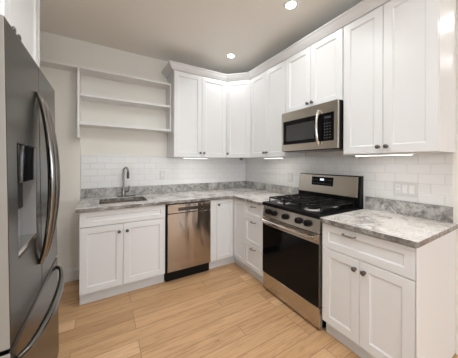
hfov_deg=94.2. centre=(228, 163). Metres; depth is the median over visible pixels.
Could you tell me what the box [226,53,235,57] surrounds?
recessed light
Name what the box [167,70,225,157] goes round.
upper cabinet
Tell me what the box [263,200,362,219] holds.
cooktop
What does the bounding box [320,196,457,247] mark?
countertop
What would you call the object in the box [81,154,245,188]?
tile backsplash
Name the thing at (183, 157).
light bar
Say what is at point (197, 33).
ceiling
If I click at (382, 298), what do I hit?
base cabinet
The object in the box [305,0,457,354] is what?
wall
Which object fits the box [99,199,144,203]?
sink
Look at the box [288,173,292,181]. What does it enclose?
wall outlet
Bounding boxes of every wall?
[40,31,167,269]
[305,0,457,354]
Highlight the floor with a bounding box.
[57,262,457,357]
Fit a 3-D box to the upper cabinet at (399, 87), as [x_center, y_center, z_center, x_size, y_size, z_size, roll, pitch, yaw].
[1.275,-0.629,1.658,0.364,1.109,0.610,0,0,-31]
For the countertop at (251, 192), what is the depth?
2.73 m
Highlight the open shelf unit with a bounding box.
[77,65,170,138]
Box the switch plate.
[393,181,417,197]
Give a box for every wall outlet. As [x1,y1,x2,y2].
[160,171,164,178]
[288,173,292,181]
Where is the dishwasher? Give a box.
[164,200,210,281]
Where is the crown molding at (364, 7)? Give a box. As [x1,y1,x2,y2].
[161,0,390,81]
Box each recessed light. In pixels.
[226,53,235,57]
[283,0,298,9]
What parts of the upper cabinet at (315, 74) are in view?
door, door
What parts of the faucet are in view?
spout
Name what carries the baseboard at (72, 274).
attached to the wall at (53, 47)
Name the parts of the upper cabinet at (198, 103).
door, door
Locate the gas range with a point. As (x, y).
(292, 226)
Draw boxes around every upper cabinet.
[0,0,39,67]
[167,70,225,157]
[226,80,251,158]
[250,60,304,157]
[286,28,343,112]
[343,0,455,154]
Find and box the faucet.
[117,167,134,196]
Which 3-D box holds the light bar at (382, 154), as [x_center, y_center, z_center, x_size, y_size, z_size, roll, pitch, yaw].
[1.191,-0.067,1.662,0.036,0.016,0.400,0,0,-31]
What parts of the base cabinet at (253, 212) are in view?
drawer, drawer, drawer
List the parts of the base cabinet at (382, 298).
door, drawer, door, panel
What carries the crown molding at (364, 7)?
on the upper cabinet at (198, 103)
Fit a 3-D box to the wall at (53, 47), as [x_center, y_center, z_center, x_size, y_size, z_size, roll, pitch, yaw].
[-1.095,-0.052,2.891,3.200,2.760,0.155,0,0,-31]
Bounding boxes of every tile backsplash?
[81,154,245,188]
[246,153,453,222]
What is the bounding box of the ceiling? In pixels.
[40,0,362,73]
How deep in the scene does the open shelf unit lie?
2.57 m
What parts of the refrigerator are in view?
door, dispenser panel, freezer drawer, handle, handle, door, handle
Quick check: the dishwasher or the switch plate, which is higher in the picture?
the switch plate
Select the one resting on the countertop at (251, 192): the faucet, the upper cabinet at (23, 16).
the faucet
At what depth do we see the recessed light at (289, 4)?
1.91 m
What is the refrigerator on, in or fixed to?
on the floor
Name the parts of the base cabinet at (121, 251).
door, false drawer, door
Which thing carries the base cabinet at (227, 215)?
on the floor
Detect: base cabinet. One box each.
[79,205,164,304]
[209,198,247,271]
[245,201,263,282]
[322,223,454,357]
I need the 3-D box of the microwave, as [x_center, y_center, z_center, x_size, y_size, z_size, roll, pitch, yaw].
[0.906,-0.336,2.188,0.456,0.427,0.664,0,0,-31]
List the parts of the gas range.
knob, knob, handle, oven glass, storage drawer, oven door, control panel, knob, knob, burner, control glass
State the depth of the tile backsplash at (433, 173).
1.91 m
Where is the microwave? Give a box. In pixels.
[282,99,342,152]
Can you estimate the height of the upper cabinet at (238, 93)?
1.109 m
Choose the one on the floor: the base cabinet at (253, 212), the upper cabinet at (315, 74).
the base cabinet at (253, 212)
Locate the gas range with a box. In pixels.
[261,173,362,328]
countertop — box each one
[75,181,298,212]
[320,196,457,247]
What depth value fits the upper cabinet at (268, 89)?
2.67 m
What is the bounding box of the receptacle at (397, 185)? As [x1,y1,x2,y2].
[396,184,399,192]
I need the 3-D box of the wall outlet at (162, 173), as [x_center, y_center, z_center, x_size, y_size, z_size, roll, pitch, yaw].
[-0.922,0.163,2.953,0.072,0.117,0.009,0,0,-31]
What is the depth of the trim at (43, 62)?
2.25 m
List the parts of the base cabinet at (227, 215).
door, door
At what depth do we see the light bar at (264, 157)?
2.75 m
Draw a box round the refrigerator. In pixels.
[0,15,64,357]
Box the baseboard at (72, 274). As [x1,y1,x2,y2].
[58,267,78,282]
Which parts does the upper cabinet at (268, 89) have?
door, door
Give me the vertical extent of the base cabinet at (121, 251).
0.879 m
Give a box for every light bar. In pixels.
[183,157,207,158]
[264,157,283,158]
[354,153,414,155]
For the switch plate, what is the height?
0.117 m
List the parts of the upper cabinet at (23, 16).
door, door, panel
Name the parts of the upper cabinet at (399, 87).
door, door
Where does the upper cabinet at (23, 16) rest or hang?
attached to the wall
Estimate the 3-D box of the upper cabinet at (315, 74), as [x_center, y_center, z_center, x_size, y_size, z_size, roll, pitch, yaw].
[0.950,-0.869,2.215,0.370,0.633,0.672,0,0,-31]
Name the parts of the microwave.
door glass, handle, control panel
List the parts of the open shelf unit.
panel, shelf, shelf, panel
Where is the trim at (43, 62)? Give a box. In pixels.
[40,58,76,71]
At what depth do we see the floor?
1.77 m

